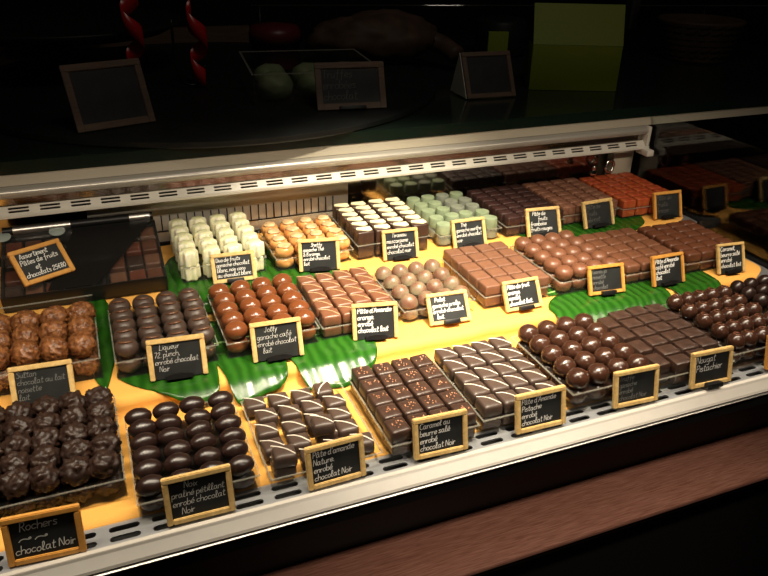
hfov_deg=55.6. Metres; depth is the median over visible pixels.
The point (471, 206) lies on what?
chocolate
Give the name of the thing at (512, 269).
chocolate square
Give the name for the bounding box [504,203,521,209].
fruit jelly
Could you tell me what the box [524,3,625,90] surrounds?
gift box
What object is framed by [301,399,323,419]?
chocolate square
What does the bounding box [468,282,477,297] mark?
chocolate square
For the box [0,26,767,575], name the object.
display case
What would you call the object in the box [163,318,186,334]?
chocolate
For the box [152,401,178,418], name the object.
chocolate
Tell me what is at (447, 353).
chocolate square
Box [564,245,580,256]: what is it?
dome
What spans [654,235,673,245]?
rectangle
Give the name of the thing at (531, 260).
dome
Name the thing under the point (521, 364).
chocolate square
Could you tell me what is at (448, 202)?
chocolate
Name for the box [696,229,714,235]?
rectangle
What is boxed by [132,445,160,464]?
oval
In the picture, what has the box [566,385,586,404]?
chocolate ball
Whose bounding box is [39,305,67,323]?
rocher
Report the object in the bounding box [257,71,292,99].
pastry
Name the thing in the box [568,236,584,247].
dome
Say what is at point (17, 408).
truffle
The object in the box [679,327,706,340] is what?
chocolate
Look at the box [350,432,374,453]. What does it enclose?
chocolate square
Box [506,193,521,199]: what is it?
fruit jelly
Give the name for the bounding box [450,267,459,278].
chocolate square
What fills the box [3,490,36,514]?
truffle
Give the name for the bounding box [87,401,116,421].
truffle
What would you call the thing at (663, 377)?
rectangle
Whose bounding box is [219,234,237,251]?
chocolate
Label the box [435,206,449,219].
chocolate
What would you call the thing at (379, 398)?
chocolate square
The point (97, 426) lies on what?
truffle
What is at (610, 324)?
rectangle
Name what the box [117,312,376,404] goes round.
banana leaf
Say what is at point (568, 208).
fruit jelly
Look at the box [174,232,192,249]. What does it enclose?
chocolate
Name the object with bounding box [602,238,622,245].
rectangle
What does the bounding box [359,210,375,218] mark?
block
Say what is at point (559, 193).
fruit jelly
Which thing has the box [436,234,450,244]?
chocolate
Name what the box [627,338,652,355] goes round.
chocolate
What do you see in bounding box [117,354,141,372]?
chocolate
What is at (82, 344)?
rocher
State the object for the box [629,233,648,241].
rectangle
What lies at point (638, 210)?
fruit jelly
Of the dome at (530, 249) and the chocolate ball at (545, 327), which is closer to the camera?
the chocolate ball at (545, 327)
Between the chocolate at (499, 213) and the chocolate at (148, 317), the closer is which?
the chocolate at (148, 317)
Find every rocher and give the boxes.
[0,313,12,333]
[0,329,12,348]
[0,343,10,370]
[0,366,9,390]
[10,310,40,329]
[10,323,38,344]
[10,339,40,365]
[37,319,68,340]
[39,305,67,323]
[39,336,68,361]
[66,301,96,321]
[67,314,94,334]
[68,324,98,338]
[68,330,96,357]
[72,351,99,375]
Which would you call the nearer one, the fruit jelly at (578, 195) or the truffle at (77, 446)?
the truffle at (77, 446)
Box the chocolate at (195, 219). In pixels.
[189,216,206,232]
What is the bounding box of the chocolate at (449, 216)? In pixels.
[444,212,458,221]
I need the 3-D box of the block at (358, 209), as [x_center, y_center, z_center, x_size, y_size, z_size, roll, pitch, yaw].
[-0.033,-0.117,1.154,0.026,0.021,0.019,-8,29,-18]
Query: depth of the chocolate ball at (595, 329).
0.91 m
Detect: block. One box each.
[332,203,349,219]
[337,207,354,223]
[340,212,357,229]
[345,216,363,234]
[349,201,365,209]
[350,221,367,239]
[350,237,354,252]
[354,205,371,215]
[354,226,373,244]
[354,242,373,257]
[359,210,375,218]
[363,214,380,223]
[367,199,383,206]
[368,219,386,227]
[371,203,388,211]
[372,224,391,242]
[373,241,382,254]
[376,207,393,215]
[380,212,398,220]
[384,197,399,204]
[386,217,403,226]
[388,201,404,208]
[391,221,409,228]
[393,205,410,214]
[398,210,415,218]
[403,214,421,223]
[409,219,427,236]
[418,236,426,248]
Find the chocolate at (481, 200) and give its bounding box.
[478,196,494,208]
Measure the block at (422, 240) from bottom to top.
0.021 m
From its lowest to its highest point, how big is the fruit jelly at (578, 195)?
0.015 m
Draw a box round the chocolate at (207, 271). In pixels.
[203,261,211,277]
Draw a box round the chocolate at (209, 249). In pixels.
[202,244,220,263]
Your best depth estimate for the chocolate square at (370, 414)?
0.79 m
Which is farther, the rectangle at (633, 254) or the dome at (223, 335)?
the rectangle at (633, 254)
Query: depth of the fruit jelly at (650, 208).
1.27 m
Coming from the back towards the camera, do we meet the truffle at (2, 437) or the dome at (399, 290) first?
the dome at (399, 290)
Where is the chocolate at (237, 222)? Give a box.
[232,218,249,235]
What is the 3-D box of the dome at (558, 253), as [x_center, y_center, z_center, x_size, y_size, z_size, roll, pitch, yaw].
[0.261,-0.051,1.092,0.027,0.018,0.027,13,30,22]
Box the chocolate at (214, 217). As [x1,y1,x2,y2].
[209,214,225,230]
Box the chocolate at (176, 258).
[175,249,178,261]
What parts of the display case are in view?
louvre panel, panel, light rail, rail, panel, corner post, ledge moulding, kick panel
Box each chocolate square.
[242,396,266,417]
[254,407,278,425]
[254,422,279,444]
[260,437,284,461]
[267,392,290,412]
[270,444,297,468]
[270,457,296,478]
[278,404,301,423]
[281,418,306,439]
[287,432,311,454]
[290,388,313,407]
[296,275,316,291]
[299,448,305,471]
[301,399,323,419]
[302,282,322,298]
[304,411,324,433]
[307,291,327,308]
[310,414,334,436]
[312,381,333,402]
[313,299,333,317]
[313,428,337,443]
[314,313,319,327]
[315,272,333,283]
[319,308,340,326]
[319,320,341,336]
[320,280,340,293]
[322,393,346,412]
[326,287,346,302]
[327,406,350,422]
[332,270,351,281]
[332,296,352,309]
[334,418,358,437]
[338,277,358,289]
[338,305,351,322]
[340,321,352,333]
[344,285,364,297]
[349,267,368,277]
[350,293,370,303]
[350,380,359,399]
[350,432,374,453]
[351,365,374,387]
[355,274,374,286]
[359,377,383,400]
[359,393,366,412]
[361,282,381,295]
[367,390,392,414]
[367,405,375,425]
[369,290,389,301]
[372,362,395,380]
[375,298,397,307]
[375,403,401,426]
[375,419,384,439]
[380,373,403,393]
[383,416,411,443]
[384,434,411,455]
[388,385,412,406]
[391,358,414,374]
[397,398,423,420]
[399,369,423,387]
[406,412,427,434]
[408,381,433,401]
[409,354,433,370]
[418,394,444,414]
[419,365,443,383]
[428,377,453,395]
[428,407,448,415]
[434,347,457,367]
[434,360,442,372]
[438,389,464,409]
[443,248,463,263]
[443,259,451,272]
[443,358,467,379]
[443,371,453,385]
[449,402,475,424]
[450,255,471,271]
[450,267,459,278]
[453,344,476,359]
[453,383,463,396]
[454,370,479,391]
[459,246,478,255]
[459,262,481,279]
[459,274,467,287]
[462,354,485,371]
[463,381,490,404]
[463,396,474,409]
[467,252,488,262]
[468,270,490,287]
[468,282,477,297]
[468,424,474,436]
[471,340,494,355]
[474,244,494,252]
[474,366,498,382]
[474,408,500,429]
[475,394,502,417]
[476,260,497,271]
[477,278,500,295]
[477,290,499,306]
[480,350,504,366]
[482,251,502,260]
[483,377,509,394]
[485,267,506,278]
[488,241,508,250]
[488,336,511,352]
[491,258,511,267]
[492,362,516,378]
[494,276,513,293]
[495,389,516,413]
[497,248,517,258]
[499,347,523,362]
[500,293,503,302]
[500,412,514,424]
[501,265,522,276]
[503,373,528,391]
[507,255,527,265]
[510,357,534,373]
[511,273,529,279]
[515,385,535,393]
[516,262,537,272]
[521,369,546,386]
[526,270,548,286]
[534,381,555,389]
[540,286,547,295]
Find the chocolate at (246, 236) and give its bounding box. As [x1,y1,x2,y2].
[241,231,257,249]
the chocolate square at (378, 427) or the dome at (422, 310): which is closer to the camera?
the chocolate square at (378, 427)
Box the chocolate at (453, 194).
[449,191,462,200]
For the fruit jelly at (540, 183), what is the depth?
1.31 m
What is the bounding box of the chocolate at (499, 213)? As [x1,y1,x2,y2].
[496,209,513,221]
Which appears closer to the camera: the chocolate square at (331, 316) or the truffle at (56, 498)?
the truffle at (56, 498)
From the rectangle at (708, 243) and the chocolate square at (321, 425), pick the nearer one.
the chocolate square at (321, 425)
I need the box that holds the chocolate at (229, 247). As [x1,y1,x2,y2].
[223,242,241,252]
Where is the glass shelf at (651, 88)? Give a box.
[0,26,767,161]
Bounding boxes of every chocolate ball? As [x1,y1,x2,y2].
[516,340,530,357]
[518,324,538,343]
[527,350,542,368]
[529,334,550,353]
[537,320,557,336]
[538,362,554,379]
[541,344,562,364]
[548,330,569,347]
[550,373,567,385]
[553,356,575,376]
[556,316,575,332]
[561,340,582,358]
[566,367,589,389]
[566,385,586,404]
[567,326,587,342]
[573,351,595,370]
[574,313,593,328]
[580,336,601,353]
[586,322,606,337]
[586,382,606,399]
[587,363,609,384]
[593,347,615,365]
[598,332,619,348]
[605,377,612,393]
[606,358,629,377]
[612,342,633,360]
[626,354,648,368]
[666,294,683,310]
[668,309,681,317]
[679,303,697,319]
[680,317,694,326]
[681,291,695,303]
[692,289,707,301]
[694,300,710,313]
[694,312,712,328]
[696,327,709,336]
[704,287,719,299]
[707,298,722,310]
[709,309,725,323]
[710,322,729,339]
[710,336,725,347]
[716,285,732,297]
[719,295,734,307]
[721,307,737,322]
[724,319,742,333]
[726,331,745,349]
[730,280,744,293]
[731,293,747,305]
[733,304,749,319]
[733,350,741,362]
[737,316,754,329]
[740,286,756,301]
[740,329,757,346]
[740,346,754,359]
[744,277,758,288]
[745,302,761,316]
[750,313,766,328]
[752,293,767,308]
[753,343,765,356]
[754,326,767,343]
[755,284,767,295]
[757,275,767,284]
[762,311,767,325]
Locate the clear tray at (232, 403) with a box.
[127,403,260,478]
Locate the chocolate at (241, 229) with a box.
[237,224,253,241]
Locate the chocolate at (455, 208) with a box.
[450,204,463,212]
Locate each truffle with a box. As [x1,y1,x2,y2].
[0,406,5,425]
[0,425,4,442]
[0,431,32,455]
[0,443,3,457]
[0,450,29,473]
[0,467,30,500]
[0,498,4,517]
[2,415,33,437]
[3,400,33,421]
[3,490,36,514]
[27,462,61,493]
[29,443,61,467]
[30,411,60,431]
[31,394,60,418]
[31,426,61,451]
[33,483,65,509]
[57,390,86,411]
[58,420,87,443]
[58,455,90,486]
[59,406,88,427]
[60,437,91,460]
[64,479,94,502]
[85,385,112,407]
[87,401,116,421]
[87,416,117,440]
[88,449,120,478]
[89,432,121,456]
[93,469,124,495]
[117,452,123,468]
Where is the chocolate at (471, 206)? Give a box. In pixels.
[465,202,478,215]
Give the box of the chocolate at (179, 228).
[170,225,188,242]
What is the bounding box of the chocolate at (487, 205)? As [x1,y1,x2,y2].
[483,201,500,212]
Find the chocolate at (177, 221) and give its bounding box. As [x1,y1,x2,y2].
[168,218,186,233]
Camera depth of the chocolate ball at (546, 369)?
0.87 m
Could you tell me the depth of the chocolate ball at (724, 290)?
1.02 m
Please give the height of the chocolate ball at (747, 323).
0.022 m
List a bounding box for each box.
[0,212,167,312]
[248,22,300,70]
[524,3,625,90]
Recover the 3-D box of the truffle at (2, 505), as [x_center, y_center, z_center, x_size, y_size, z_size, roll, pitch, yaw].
[-0.356,0.197,0.657,0.032,0.024,0.028,8,28,13]
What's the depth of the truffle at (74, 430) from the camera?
0.71 m
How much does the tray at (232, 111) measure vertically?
0.012 m
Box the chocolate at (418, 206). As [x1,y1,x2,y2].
[413,202,427,215]
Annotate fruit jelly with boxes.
[467,189,482,198]
[472,193,488,202]
[481,187,496,192]
[486,191,502,197]
[493,195,508,200]
[495,186,510,191]
[497,220,502,230]
[498,199,514,204]
[500,189,515,195]
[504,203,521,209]
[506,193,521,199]
[508,184,523,189]
[511,207,525,213]
[512,197,528,203]
[513,188,528,193]
[517,212,525,223]
[519,191,535,196]
[519,201,535,207]
[519,224,525,232]
[522,182,537,188]
[525,195,541,201]
[525,205,539,208]
[528,186,543,191]
[532,199,548,204]
[533,189,549,195]
[536,181,551,185]
[538,203,554,206]
[539,192,555,199]
[541,184,557,189]
[546,196,562,202]
[548,187,563,192]
[549,179,564,184]
[551,200,568,205]
[554,191,570,196]
[556,182,570,187]
[558,203,575,215]
[559,208,563,218]
[560,194,576,199]
[561,185,576,190]
[562,214,574,223]
[563,178,578,182]
[566,198,582,203]
[567,189,583,194]
[569,181,584,185]
[573,201,584,213]
[574,192,590,198]
[574,213,582,221]
[575,184,590,189]
[579,177,594,182]
[580,196,596,201]
[581,187,597,192]
[585,180,600,185]
[588,191,603,196]
[591,183,607,188]
[592,175,607,180]
[594,194,609,199]
[597,186,614,193]
[598,178,613,182]
[604,181,620,186]
[605,173,620,178]
[605,190,621,196]
[611,177,627,181]
[612,185,627,189]
[612,193,628,203]
[612,198,617,208]
[616,207,634,217]
[617,197,635,208]
[618,172,633,176]
[618,180,634,184]
[618,188,634,193]
[624,175,639,179]
[625,183,640,187]
[626,192,642,196]
[631,178,646,182]
[631,186,647,191]
[632,195,649,206]
[634,206,647,214]
[637,181,653,186]
[639,190,654,194]
[645,185,661,189]
[645,194,652,204]
[647,205,652,212]
[652,188,668,191]
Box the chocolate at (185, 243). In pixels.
[177,240,195,255]
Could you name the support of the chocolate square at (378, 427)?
on the clear tray
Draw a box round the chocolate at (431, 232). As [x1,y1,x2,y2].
[428,226,435,237]
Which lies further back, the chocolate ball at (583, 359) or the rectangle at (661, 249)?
the rectangle at (661, 249)
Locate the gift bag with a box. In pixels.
[304,9,463,64]
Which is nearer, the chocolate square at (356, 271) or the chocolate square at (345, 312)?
the chocolate square at (345, 312)
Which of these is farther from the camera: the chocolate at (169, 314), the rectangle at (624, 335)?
the rectangle at (624, 335)
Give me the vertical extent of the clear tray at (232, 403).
0.019 m
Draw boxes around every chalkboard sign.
[0,503,86,567]
[7,238,75,286]
[7,359,75,405]
[58,58,155,132]
[145,333,207,381]
[160,463,235,526]
[210,250,256,283]
[249,316,303,362]
[297,237,340,271]
[304,433,365,490]
[313,61,386,110]
[351,301,398,340]
[381,227,418,260]
[412,408,467,459]
[425,289,471,325]
[450,51,515,98]
[450,216,486,247]
[501,276,542,312]
[514,384,565,434]
[524,206,561,236]
[581,197,614,228]
[586,262,625,295]
[612,364,659,408]
[650,251,684,286]
[652,190,681,219]
[689,345,733,389]
[716,241,745,274]
[764,335,767,369]
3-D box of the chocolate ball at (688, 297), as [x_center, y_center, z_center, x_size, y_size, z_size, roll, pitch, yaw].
[0.419,0.016,1.006,0.023,0.022,0.024,0,27,-3]
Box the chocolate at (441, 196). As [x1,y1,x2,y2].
[435,192,448,205]
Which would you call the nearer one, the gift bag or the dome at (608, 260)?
the dome at (608, 260)
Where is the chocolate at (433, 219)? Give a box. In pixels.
[428,214,443,228]
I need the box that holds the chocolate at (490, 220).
[484,215,496,228]
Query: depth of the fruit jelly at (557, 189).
1.28 m
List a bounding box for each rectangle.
[578,234,597,242]
[588,240,607,249]
[592,232,610,239]
[596,315,620,331]
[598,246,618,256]
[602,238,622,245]
[605,229,624,237]
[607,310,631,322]
[609,252,629,261]
[611,326,635,342]
[612,244,631,252]
[616,235,634,244]
[618,318,643,331]
[619,228,637,235]
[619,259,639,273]
[623,250,643,259]
[624,272,638,282]
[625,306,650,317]
[626,241,646,250]
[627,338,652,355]
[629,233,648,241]
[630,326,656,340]
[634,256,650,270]
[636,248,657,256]
[636,313,661,325]
[637,226,655,234]
[638,270,650,279]
[640,239,659,248]
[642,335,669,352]
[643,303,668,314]
[645,230,664,239]
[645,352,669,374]
[647,321,673,334]
[651,245,671,254]
[652,224,669,230]
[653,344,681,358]
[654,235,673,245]
[655,311,679,323]
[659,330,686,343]
[659,373,667,383]
[660,228,678,234]
[663,240,682,249]
[666,222,683,228]
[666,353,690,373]
[667,319,691,331]
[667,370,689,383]
[669,232,686,239]
[672,244,691,251]
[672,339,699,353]
[674,226,691,232]
[678,237,695,244]
[679,220,696,226]
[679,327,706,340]
[682,231,700,237]
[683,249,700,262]
[684,262,698,271]
[685,348,703,357]
[686,224,704,230]
[686,242,705,249]
[691,235,709,241]
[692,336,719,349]
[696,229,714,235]
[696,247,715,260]
[698,259,712,269]
[700,239,718,246]
[705,233,722,239]
[714,238,732,243]
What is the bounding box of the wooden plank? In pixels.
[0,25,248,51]
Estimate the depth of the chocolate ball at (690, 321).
0.98 m
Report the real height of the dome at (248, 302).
0.021 m
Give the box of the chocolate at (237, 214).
[229,211,246,226]
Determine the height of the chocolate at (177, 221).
0.022 m
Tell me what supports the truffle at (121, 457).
on the clear tray
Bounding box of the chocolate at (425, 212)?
[420,208,434,221]
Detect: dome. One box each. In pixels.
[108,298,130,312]
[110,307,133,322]
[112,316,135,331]
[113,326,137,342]
[114,337,138,357]
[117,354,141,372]
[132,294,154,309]
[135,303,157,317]
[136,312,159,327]
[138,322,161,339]
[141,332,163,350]
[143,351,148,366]
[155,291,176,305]
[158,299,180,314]
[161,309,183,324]
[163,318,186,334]
[166,328,188,337]
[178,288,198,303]
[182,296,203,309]
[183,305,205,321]
[187,314,210,331]
[191,324,214,343]
[205,341,215,358]
[208,283,229,298]
[210,300,216,310]
[213,292,234,306]
[214,309,219,319]
[216,301,237,317]
[218,318,224,330]
[221,310,243,326]
[222,328,227,340]
[224,320,247,339]
[226,336,248,353]
[230,280,250,295]
[235,288,255,303]
[239,297,260,312]
[243,307,265,323]
[248,317,268,330]
[251,277,271,291]
[256,285,276,300]
[260,294,281,310]
[266,303,287,319]
[271,313,291,319]
[272,273,291,288]
[277,282,297,297]
[282,290,302,306]
[288,299,308,315]
[293,309,314,327]
[301,325,315,340]
[375,266,391,280]
[376,279,384,289]
[383,275,400,288]
[384,288,392,298]
[391,264,407,277]
[391,284,409,299]
[392,298,400,308]
[399,294,417,308]
[399,308,417,319]
[400,272,417,286]
[408,261,424,274]
[409,281,426,295]
[416,270,433,283]
[417,291,432,305]
[417,305,427,316]
[424,259,440,272]
[426,279,443,292]
[433,267,449,280]
[437,288,450,292]
[443,276,459,290]
[453,285,469,298]
[514,237,531,250]
[514,249,524,256]
[524,243,541,257]
[524,256,533,264]
[530,234,546,244]
[533,250,551,265]
[533,263,544,271]
[539,241,556,251]
[543,257,561,272]
[544,232,560,242]
[544,271,554,283]
[549,248,566,259]
[553,278,571,291]
[554,238,570,248]
[554,265,573,280]
[559,230,574,239]
[560,255,577,266]
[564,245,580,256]
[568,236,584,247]
[571,262,586,278]
[571,277,586,289]
[575,252,591,263]
[579,243,595,254]
[586,260,602,265]
[590,250,606,261]
[601,257,618,264]
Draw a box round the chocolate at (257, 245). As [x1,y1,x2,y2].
[245,239,264,257]
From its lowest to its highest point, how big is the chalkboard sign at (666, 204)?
0.045 m
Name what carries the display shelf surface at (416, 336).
on the display case
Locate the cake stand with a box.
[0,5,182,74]
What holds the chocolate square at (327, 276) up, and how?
on the clear tray
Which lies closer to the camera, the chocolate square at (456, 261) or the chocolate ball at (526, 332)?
the chocolate ball at (526, 332)
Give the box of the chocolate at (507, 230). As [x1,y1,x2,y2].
[501,224,519,234]
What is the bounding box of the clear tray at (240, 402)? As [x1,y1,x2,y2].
[240,402,271,480]
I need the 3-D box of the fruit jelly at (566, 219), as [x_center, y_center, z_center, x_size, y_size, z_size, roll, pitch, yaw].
[0.304,-0.118,1.223,0.026,0.015,0.017,-9,29,-20]
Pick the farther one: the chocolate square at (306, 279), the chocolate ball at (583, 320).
the chocolate square at (306, 279)
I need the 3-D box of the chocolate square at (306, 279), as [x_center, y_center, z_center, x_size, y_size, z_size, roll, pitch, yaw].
[-0.106,-0.007,0.999,0.024,0.016,0.024,-10,29,-21]
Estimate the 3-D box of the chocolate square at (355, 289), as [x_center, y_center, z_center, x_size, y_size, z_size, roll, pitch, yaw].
[-0.040,0.007,0.975,0.024,0.016,0.024,-11,30,-22]
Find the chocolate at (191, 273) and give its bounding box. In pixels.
[180,263,200,281]
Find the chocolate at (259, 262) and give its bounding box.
[255,256,263,270]
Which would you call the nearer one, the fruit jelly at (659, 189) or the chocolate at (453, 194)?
the chocolate at (453, 194)
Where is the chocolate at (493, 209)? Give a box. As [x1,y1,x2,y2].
[490,205,507,215]
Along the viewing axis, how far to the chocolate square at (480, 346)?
0.89 m
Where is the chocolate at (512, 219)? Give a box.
[502,213,520,225]
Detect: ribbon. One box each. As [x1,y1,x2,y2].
[120,0,144,58]
[186,0,207,87]
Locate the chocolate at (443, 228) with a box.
[435,221,450,235]
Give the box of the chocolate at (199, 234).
[194,229,212,246]
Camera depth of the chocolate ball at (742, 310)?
0.97 m
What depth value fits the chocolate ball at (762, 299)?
1.00 m
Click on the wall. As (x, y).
(717, 162)
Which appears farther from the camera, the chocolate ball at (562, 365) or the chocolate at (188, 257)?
the chocolate at (188, 257)
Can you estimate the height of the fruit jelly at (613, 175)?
0.015 m
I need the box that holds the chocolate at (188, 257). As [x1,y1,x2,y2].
[179,247,198,267]
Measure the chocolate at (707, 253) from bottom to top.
0.015 m
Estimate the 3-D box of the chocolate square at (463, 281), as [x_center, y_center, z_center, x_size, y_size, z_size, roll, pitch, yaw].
[0.123,-0.011,1.050,0.024,0.015,0.025,-9,29,-20]
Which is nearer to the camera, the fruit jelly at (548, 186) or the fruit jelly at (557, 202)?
the fruit jelly at (557, 202)
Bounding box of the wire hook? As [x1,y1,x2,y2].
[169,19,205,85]
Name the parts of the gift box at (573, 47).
lid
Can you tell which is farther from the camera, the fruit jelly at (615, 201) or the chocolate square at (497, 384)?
the fruit jelly at (615, 201)
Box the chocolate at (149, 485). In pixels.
[135,474,162,496]
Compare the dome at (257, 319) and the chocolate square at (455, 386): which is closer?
the chocolate square at (455, 386)
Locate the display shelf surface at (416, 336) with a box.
[0,213,766,551]
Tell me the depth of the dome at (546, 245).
1.11 m
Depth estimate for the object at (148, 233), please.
1.04 m
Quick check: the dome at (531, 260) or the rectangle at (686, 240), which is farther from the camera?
the rectangle at (686, 240)
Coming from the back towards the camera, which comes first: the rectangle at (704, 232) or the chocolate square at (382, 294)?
the rectangle at (704, 232)
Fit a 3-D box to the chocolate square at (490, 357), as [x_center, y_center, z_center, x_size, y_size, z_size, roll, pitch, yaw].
[0.130,0.086,0.872,0.024,0.016,0.024,-10,29,-21]
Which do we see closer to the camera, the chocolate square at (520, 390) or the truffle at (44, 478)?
the truffle at (44, 478)
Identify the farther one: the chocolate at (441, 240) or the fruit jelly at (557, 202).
the fruit jelly at (557, 202)
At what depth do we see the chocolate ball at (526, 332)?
0.90 m
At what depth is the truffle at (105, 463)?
0.68 m
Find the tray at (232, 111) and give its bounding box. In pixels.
[0,42,435,148]
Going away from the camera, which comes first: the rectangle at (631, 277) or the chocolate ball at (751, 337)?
the chocolate ball at (751, 337)
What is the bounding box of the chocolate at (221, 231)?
[216,227,233,242]
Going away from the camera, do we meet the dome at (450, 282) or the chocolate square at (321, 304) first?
the chocolate square at (321, 304)
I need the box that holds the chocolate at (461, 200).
[458,197,471,209]
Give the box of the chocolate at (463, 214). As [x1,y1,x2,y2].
[458,210,472,218]
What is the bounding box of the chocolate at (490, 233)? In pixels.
[486,227,496,237]
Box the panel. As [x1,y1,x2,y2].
[487,31,508,50]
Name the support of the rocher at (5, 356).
in the clear tray
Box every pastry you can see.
[253,63,284,84]
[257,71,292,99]
[291,62,313,87]
[297,70,315,97]
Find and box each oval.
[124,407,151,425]
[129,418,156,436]
[130,432,157,450]
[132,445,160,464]
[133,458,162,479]
[138,492,164,510]
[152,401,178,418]
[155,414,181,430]
[157,427,184,445]
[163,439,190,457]
[163,452,191,473]
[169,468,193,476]
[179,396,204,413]
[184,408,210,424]
[186,420,211,438]
[189,432,216,451]
[193,446,221,466]
[198,460,223,469]
[208,390,232,407]
[210,402,234,420]
[215,414,241,432]
[219,427,245,444]
[221,439,247,459]
[228,454,254,476]
[232,470,254,488]
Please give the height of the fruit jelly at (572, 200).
0.015 m
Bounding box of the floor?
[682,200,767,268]
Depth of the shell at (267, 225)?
1.10 m
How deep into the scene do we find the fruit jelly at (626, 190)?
1.28 m
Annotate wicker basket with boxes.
[657,13,746,64]
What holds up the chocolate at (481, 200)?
on the clear tray
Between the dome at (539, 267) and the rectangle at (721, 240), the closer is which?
the dome at (539, 267)
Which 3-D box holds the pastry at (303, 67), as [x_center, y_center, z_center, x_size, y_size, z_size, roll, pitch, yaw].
[-0.138,-0.386,1.323,0.062,0.045,0.062,-6,28,-14]
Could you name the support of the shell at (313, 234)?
on the clear tray
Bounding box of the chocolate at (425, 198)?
[420,194,434,203]
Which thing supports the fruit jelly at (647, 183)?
on the clear tray
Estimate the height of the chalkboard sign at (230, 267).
0.038 m
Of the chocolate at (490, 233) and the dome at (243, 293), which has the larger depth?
the chocolate at (490, 233)
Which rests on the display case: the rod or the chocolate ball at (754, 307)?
the rod
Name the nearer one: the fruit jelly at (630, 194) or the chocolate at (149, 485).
the chocolate at (149, 485)
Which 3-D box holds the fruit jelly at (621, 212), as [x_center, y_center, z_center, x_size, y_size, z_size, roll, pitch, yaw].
[0.417,-0.133,1.257,0.026,0.015,0.018,-9,29,-20]
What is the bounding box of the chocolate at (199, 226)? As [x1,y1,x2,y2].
[192,222,209,237]
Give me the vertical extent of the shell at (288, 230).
0.018 m
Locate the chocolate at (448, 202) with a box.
[443,198,457,207]
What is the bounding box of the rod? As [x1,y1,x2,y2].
[250,4,767,22]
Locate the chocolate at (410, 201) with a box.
[406,196,419,209]
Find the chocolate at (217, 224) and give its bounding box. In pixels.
[212,220,229,236]
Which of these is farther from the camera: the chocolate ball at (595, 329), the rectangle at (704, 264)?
the rectangle at (704, 264)
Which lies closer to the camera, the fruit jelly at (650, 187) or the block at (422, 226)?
the block at (422, 226)
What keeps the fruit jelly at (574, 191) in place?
on the clear tray
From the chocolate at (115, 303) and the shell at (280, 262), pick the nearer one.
the chocolate at (115, 303)
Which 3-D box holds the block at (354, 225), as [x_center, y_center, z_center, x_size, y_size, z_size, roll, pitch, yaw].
[-0.037,-0.087,1.094,0.026,0.021,0.019,-8,29,-18]
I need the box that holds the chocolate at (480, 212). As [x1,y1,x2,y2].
[474,208,488,216]
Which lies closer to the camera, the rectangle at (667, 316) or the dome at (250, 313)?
the dome at (250, 313)
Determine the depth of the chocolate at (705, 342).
0.91 m
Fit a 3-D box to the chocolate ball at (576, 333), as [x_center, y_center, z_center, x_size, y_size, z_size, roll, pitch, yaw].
[0.241,0.059,0.909,0.026,0.023,0.026,16,31,27]
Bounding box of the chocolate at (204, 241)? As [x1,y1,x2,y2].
[198,237,216,253]
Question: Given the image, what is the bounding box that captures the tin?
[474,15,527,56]
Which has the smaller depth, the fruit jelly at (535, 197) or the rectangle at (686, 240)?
the rectangle at (686, 240)
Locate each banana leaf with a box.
[87,299,115,387]
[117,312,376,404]
[165,247,339,312]
[516,215,644,237]
[547,269,720,321]
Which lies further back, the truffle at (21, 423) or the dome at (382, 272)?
the dome at (382, 272)
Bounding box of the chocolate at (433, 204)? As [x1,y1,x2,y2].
[428,200,441,211]
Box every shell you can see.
[261,221,277,234]
[261,234,267,244]
[264,228,282,241]
[265,242,271,251]
[269,235,287,249]
[270,249,276,259]
[275,242,293,257]
[275,256,293,267]
[279,219,296,232]
[283,226,301,239]
[288,232,305,246]
[294,242,297,253]
[294,253,298,264]
[297,217,313,230]
[302,223,319,236]
[307,230,324,238]
[314,215,330,226]
[319,221,336,234]
[326,227,343,237]
[334,234,349,249]
[340,248,349,259]
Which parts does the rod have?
rod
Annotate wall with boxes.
[0,0,767,211]
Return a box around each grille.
[0,140,644,215]
[0,360,767,573]

